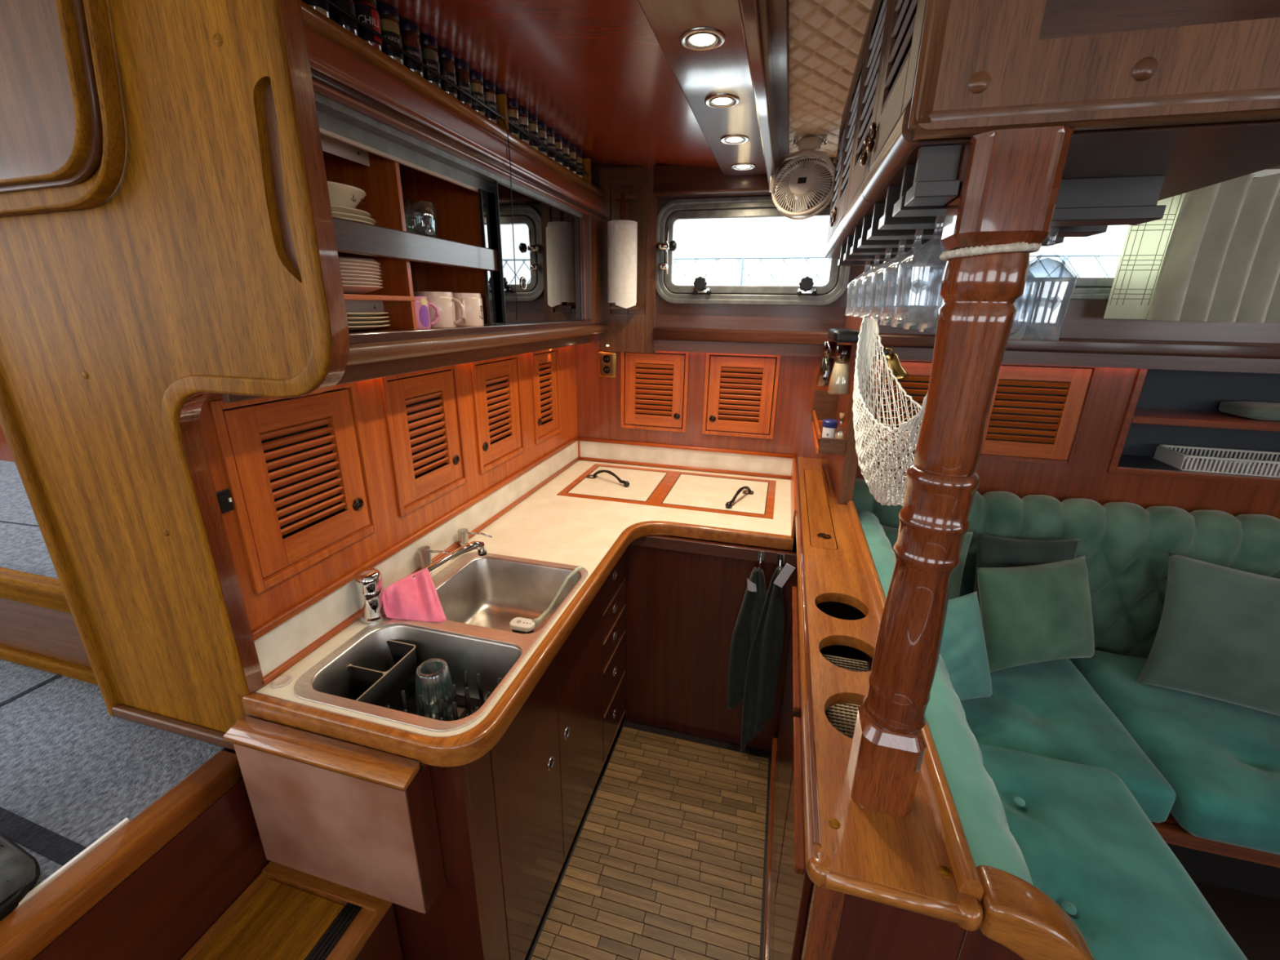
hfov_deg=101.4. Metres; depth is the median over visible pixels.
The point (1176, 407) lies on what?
shelf
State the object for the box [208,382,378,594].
locker
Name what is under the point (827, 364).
dispenser
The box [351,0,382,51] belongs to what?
spice jar
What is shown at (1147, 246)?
print
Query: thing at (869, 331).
hammock
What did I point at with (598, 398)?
wall
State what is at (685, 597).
base cabinet
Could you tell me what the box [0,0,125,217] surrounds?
door
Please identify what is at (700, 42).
recessed light
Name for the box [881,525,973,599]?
pillow
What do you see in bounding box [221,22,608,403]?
upper cabinet
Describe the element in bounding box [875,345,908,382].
bell
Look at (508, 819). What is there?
base cabinet
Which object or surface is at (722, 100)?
recessed light
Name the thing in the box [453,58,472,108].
spice jar
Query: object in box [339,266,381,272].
plate
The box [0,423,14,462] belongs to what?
wall
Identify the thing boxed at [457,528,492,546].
soap pump
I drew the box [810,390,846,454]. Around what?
rack
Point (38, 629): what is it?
bed
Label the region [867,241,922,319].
wine glass
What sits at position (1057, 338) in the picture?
wine glass
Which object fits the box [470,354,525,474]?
locker
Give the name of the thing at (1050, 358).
trim
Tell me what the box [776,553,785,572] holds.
hook
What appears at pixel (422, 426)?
cabinet door
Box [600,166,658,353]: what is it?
trim
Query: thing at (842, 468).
board
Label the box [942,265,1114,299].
window
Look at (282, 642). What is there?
backsplash
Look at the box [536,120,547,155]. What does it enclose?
spice jar
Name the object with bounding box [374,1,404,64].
spice jar
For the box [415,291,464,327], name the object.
mug
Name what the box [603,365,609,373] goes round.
outlet
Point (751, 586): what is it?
tag
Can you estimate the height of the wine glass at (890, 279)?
0.130 m
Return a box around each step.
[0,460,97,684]
[180,861,403,959]
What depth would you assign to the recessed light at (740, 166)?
1.80 m
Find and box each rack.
[300,0,604,198]
[328,640,501,720]
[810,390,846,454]
[837,144,1166,266]
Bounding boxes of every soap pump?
[417,545,449,575]
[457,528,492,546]
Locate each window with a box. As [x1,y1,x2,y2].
[655,193,850,305]
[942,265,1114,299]
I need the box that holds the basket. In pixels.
[1152,444,1279,477]
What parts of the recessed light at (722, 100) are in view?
bulb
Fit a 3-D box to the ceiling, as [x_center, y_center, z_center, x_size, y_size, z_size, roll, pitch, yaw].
[-0.335,-1.052,1.359,0.990,0.147,1.708,6,19,14]
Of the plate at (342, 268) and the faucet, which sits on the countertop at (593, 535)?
the faucet
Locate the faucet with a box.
[355,541,486,622]
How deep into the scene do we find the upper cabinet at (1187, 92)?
0.44 m
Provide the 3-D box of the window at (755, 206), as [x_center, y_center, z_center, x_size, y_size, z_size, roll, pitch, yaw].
[0.433,-0.906,2.078,0.775,0.397,0.093,6,19,14]
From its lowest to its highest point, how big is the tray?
0.008 m
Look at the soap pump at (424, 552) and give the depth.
1.44 m
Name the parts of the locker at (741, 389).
finger pull, rail, rail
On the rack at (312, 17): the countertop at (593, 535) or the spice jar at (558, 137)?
the spice jar at (558, 137)
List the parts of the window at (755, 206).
stay rod, stay knob, knob, knob, sash, knob, knob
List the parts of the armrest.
panel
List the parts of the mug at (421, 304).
handle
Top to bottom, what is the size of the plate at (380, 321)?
0.012 m
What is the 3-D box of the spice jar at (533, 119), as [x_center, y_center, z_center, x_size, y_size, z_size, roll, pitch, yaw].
[-0.336,-1.068,1.620,0.046,0.107,0.046,6,19,14]
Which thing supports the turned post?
on the wooden counter at (846, 880)
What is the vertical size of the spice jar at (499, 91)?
0.107 m
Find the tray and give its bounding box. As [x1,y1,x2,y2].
[395,686,485,720]
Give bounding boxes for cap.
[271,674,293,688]
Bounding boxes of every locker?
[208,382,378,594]
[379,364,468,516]
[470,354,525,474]
[530,347,561,444]
[620,351,688,432]
[702,352,781,439]
[862,359,932,453]
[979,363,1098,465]
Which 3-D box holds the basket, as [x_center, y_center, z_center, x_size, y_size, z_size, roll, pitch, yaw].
[2.334,-0.064,1.973,0.570,0.058,0.180,6,19,14]
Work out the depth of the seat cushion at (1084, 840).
1.18 m
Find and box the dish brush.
[509,565,582,634]
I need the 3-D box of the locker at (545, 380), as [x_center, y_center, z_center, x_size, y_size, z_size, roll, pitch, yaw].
[-0.392,-0.357,2.167,0.026,0.370,0.250,6,19,14]
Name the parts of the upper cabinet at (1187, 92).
rail, rail, ring handle, ring handle, door, rail, rail, rail, door, rail, rail, rail, rail, ring handle, door, ring handle, rail, rail, rail, door, corner post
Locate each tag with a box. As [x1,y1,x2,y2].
[746,577,756,591]
[773,563,795,587]
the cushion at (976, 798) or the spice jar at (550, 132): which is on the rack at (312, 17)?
the spice jar at (550, 132)
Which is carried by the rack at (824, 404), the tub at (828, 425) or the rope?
the tub at (828, 425)
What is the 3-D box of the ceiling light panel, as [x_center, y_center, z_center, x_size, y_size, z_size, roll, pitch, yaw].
[0.148,-0.874,1.065,0.165,0.065,1.855,6,19,14]
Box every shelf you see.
[343,293,415,301]
[1107,368,1279,486]
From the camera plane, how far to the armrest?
0.57 m
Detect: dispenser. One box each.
[814,341,837,386]
[826,344,852,395]
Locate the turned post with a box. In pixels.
[847,125,1074,817]
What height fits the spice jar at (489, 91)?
0.107 m
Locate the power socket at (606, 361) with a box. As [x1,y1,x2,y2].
[597,351,616,377]
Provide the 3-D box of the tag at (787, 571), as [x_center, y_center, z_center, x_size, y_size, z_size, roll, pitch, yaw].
[0.458,0.303,1.662,0.060,0.087,0.004,6,19,14]
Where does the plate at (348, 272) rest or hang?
on the plate at (343, 275)
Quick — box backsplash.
[251,435,796,685]
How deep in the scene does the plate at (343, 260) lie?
1.05 m
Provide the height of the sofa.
0.916 m
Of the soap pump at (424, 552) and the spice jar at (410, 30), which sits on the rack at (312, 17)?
the spice jar at (410, 30)
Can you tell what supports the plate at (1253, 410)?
on the shelf at (1176, 407)
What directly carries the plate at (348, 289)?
on the upper cabinet at (382, 136)
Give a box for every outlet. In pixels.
[603,355,609,363]
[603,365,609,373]
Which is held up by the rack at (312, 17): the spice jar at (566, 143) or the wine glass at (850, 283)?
the spice jar at (566, 143)
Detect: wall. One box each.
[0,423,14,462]
[200,345,577,631]
[575,163,1279,645]
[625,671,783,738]
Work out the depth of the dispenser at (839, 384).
1.65 m
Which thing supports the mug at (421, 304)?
on the upper cabinet at (382, 136)
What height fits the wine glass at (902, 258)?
0.130 m
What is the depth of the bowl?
1.02 m
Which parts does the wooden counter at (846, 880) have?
rail, drawer, door, door, galley panel, sofa panel, frame, panel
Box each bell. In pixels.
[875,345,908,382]
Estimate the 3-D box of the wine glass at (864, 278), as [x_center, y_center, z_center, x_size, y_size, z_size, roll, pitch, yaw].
[0.434,-0.356,0.930,0.072,0.130,0.072,6,19,14]
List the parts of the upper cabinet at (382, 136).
fiddle rail, rail, molding, rail, rail, sliding door, sliding door, panel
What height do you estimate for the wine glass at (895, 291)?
0.148 m
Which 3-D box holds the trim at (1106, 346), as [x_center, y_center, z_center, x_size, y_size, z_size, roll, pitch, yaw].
[1.876,-0.457,1.821,3.755,0.050,0.054,6,19,14]
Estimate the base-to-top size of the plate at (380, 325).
0.012 m
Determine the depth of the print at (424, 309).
1.28 m
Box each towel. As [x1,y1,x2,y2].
[727,566,766,709]
[740,566,784,752]
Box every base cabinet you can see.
[392,548,626,959]
[625,535,797,751]
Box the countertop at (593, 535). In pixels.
[241,459,793,767]
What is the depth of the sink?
1.23 m
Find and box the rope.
[939,241,1041,261]
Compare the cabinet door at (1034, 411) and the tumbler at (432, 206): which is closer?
the tumbler at (432, 206)
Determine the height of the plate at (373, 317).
0.012 m
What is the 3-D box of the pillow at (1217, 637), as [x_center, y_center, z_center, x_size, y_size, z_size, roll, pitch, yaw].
[2.067,0.541,1.686,0.643,0.468,0.235,12,21,30]
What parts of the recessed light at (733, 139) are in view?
bulb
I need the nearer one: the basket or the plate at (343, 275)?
the plate at (343, 275)
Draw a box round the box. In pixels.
[222,715,445,913]
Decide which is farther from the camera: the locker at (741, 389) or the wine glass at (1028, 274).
the locker at (741, 389)
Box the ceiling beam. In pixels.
[768,0,789,164]
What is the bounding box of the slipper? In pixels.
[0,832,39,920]
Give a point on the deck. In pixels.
(140, 837)
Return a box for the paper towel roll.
[607,219,637,308]
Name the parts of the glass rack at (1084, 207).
rail, rail, rail, rail, rail, rail, rail, rail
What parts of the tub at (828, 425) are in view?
lid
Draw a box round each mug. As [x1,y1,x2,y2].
[414,296,439,328]
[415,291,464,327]
[452,293,484,326]
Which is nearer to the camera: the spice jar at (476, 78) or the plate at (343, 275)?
the plate at (343, 275)
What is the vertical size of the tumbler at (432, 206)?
0.093 m
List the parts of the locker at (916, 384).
rail, rail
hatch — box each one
[556,463,675,505]
[652,471,776,519]
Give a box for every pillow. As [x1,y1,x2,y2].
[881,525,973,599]
[939,591,993,700]
[973,533,1079,614]
[976,555,1094,672]
[1136,551,1279,716]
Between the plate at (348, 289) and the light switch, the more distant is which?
the plate at (348, 289)
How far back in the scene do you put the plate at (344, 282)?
1.06 m
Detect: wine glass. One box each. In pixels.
[844,262,881,316]
[851,254,893,317]
[858,248,906,318]
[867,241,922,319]
[879,229,942,320]
[880,264,919,325]
[890,257,935,328]
[892,218,945,323]
[903,247,943,328]
[918,264,944,332]
[1008,227,1077,340]
[1019,269,1038,336]
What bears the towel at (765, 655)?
hanging from the hook at (780, 557)
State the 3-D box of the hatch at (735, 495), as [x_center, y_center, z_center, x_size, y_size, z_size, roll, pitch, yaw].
[0.322,0.029,2.142,0.450,0.048,0.453,6,19,14]
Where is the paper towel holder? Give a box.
[610,194,639,309]
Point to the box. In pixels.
(358, 818)
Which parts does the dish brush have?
handle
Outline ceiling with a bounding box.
[376,0,719,167]
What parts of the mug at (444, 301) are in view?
handle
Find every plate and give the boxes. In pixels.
[330,204,371,217]
[331,211,376,224]
[333,216,374,225]
[338,258,380,266]
[338,262,380,269]
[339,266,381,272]
[340,270,382,275]
[340,273,382,279]
[341,277,383,283]
[342,280,382,286]
[342,284,383,294]
[346,311,389,317]
[346,315,389,321]
[347,319,390,326]
[348,323,390,330]
[1218,400,1279,420]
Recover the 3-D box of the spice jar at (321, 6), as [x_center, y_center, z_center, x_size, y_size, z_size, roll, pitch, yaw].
[-0.549,-0.825,0.874,0.046,0.107,0.046,6,19,14]
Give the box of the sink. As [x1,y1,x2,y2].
[293,551,588,731]
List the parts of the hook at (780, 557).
plate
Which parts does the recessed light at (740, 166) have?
bulb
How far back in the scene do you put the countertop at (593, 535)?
1.57 m
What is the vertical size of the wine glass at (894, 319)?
0.130 m
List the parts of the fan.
motor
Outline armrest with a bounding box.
[955,865,1094,959]
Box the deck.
[0,658,271,959]
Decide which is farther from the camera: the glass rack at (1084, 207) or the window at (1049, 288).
the window at (1049, 288)
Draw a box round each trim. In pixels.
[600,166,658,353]
[653,156,833,199]
[653,327,1279,359]
[653,339,1279,373]
[737,0,779,188]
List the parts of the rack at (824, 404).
rail, rail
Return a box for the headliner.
[789,0,873,164]
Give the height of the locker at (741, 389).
0.366 m
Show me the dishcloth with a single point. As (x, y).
(409, 597)
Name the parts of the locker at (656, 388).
rail, rail, finger pull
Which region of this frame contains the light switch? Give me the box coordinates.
[216,488,234,514]
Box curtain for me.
[1103,168,1279,322]
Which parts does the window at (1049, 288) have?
frame, sash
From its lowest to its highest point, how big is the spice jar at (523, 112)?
0.107 m
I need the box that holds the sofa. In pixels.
[852,478,1279,959]
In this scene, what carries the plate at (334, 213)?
on the plate at (353, 220)
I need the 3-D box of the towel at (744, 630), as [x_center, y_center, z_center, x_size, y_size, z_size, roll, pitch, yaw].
[0.379,0.569,1.821,0.125,0.587,0.029,6,19,14]
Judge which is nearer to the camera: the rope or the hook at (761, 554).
the rope
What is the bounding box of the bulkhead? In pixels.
[0,0,349,750]
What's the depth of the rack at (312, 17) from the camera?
1.13 m
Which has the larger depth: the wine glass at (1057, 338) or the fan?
the fan
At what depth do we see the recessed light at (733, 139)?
1.51 m
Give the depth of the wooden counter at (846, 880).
0.76 m
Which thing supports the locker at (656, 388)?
attached to the wall at (598, 398)
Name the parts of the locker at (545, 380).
rail, rail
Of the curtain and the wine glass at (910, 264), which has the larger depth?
the curtain
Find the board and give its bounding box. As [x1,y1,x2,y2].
[827,266,887,504]
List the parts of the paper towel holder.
rod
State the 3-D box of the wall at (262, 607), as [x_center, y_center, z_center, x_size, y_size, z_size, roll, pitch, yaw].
[-0.531,-0.114,1.722,0.014,0.700,1.730,6,19,14]
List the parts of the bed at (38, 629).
edge trim, riser panel, trim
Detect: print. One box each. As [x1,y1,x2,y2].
[419,305,429,327]
[420,297,426,305]
[1109,194,1182,305]
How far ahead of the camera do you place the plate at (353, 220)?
1.03 m
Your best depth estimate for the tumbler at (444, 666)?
1.14 m
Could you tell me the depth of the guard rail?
2.60 m
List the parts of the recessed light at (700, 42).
bulb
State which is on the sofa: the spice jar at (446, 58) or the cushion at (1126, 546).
the cushion at (1126, 546)
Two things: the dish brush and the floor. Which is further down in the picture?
the floor
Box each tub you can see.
[822,418,838,438]
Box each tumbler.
[403,200,437,237]
[415,658,457,715]
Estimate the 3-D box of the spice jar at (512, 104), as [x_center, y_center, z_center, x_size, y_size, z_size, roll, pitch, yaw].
[-0.369,-1.030,1.504,0.046,0.107,0.046,6,19,14]
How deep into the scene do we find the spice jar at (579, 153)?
1.95 m
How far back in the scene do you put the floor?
1.56 m
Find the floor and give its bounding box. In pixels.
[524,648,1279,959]
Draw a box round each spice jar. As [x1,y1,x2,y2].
[301,0,330,18]
[328,0,358,35]
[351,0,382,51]
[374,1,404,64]
[397,17,424,78]
[417,32,441,88]
[436,46,457,99]
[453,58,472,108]
[468,69,485,115]
[481,80,497,124]
[494,88,509,130]
[506,97,519,137]
[516,106,529,144]
[526,113,539,151]
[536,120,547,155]
[545,126,555,160]
[554,133,563,165]
[560,138,570,169]
[568,143,577,173]
[574,148,583,178]
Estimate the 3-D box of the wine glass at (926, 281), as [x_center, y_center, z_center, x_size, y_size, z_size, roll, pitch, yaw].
[0.478,-0.304,0.804,0.072,0.148,0.072,6,19,14]
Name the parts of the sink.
bowl, bowl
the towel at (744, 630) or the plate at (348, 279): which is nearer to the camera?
the plate at (348, 279)
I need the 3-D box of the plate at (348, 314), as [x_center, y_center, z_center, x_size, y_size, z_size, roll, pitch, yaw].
[-0.676,-0.360,1.141,0.236,0.012,0.236,6,19,14]
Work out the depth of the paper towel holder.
2.09 m
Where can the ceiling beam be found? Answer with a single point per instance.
(779, 10)
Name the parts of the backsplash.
trim, trim, trim, trim, trim, trim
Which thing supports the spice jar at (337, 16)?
on the rack at (312, 17)
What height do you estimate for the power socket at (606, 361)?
0.116 m
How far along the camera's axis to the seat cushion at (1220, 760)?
1.57 m
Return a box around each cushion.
[852,478,1279,658]
[857,510,1033,884]
[960,658,1176,822]
[977,743,1248,959]
[1069,649,1279,854]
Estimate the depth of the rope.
0.47 m
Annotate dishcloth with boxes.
[382,567,446,622]
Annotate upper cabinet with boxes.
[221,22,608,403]
[823,0,1279,258]
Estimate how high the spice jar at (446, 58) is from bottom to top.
0.107 m
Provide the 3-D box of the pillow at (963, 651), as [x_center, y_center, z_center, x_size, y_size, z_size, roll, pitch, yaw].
[0.958,0.549,1.666,0.360,0.311,0.169,-5,19,-16]
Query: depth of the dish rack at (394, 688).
1.16 m
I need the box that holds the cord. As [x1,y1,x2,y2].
[501,116,517,320]
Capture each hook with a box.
[756,551,764,566]
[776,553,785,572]
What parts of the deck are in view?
edge trim, riser panel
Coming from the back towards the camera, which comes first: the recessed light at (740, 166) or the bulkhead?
the recessed light at (740, 166)
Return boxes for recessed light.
[680,26,724,51]
[704,93,739,108]
[720,134,749,144]
[731,163,755,170]
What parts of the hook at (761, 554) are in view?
plate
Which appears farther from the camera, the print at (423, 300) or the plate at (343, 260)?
the print at (423, 300)
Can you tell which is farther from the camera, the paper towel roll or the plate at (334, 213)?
the paper towel roll
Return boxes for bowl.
[327,181,366,208]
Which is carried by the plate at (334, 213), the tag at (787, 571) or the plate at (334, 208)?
the plate at (334, 208)
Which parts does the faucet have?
spout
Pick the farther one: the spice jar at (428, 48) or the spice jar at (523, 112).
the spice jar at (523, 112)
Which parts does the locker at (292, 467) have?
rail, rail, finger pull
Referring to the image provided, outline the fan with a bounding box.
[768,133,835,219]
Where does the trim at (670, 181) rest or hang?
attached to the wall at (598, 398)
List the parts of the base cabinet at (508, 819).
panel, door, frame, ring pull, ring pull, door, drawer, drawer, drawer, drawer, drawer, ring pull, ring pull, ring pull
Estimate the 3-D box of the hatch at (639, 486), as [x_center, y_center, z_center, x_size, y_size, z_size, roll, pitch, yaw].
[-0.085,-0.012,2.245,0.392,0.048,0.453,6,19,14]
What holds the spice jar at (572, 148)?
on the rack at (312, 17)
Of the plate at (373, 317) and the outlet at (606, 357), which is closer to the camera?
the plate at (373, 317)
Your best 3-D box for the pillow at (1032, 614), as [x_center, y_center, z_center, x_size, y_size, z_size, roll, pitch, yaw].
[1.444,0.485,1.909,0.467,0.372,0.193,-3,19,-12]
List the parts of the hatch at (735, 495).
handle, handle, latch plate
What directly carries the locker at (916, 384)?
attached to the wall at (598, 398)
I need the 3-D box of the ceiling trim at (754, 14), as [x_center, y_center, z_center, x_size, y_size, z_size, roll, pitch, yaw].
[0.245,-0.835,1.043,0.028,0.122,1.842,6,19,14]
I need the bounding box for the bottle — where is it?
[833,413,845,439]
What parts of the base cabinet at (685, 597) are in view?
trim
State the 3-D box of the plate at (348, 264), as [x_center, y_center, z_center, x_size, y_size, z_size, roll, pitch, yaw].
[-0.653,-0.439,1.089,0.208,0.016,0.208,6,19,14]
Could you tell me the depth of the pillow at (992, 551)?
1.97 m
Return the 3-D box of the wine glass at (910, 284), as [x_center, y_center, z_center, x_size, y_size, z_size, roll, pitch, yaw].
[0.509,-0.340,0.914,0.072,0.148,0.072,6,19,14]
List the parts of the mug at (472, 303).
handle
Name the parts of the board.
dispenser bracket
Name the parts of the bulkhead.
trim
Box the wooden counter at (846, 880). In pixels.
[763,456,983,959]
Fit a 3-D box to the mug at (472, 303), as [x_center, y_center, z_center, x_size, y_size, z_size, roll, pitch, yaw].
[-0.491,-0.484,1.488,0.111,0.088,0.095,16,24,38]
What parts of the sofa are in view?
plinth rail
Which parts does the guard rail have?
post, post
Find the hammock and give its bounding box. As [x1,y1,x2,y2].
[852,266,927,506]
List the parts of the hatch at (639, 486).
latch plate, handle, handle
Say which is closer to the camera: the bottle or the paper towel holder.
the bottle
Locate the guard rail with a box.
[673,254,1120,285]
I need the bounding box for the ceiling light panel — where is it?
[637,0,766,176]
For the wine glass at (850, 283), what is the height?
0.130 m
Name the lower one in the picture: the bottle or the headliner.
the bottle
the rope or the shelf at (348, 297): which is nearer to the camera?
the rope
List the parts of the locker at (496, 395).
finger pull, rail, rail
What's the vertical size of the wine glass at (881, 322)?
0.148 m

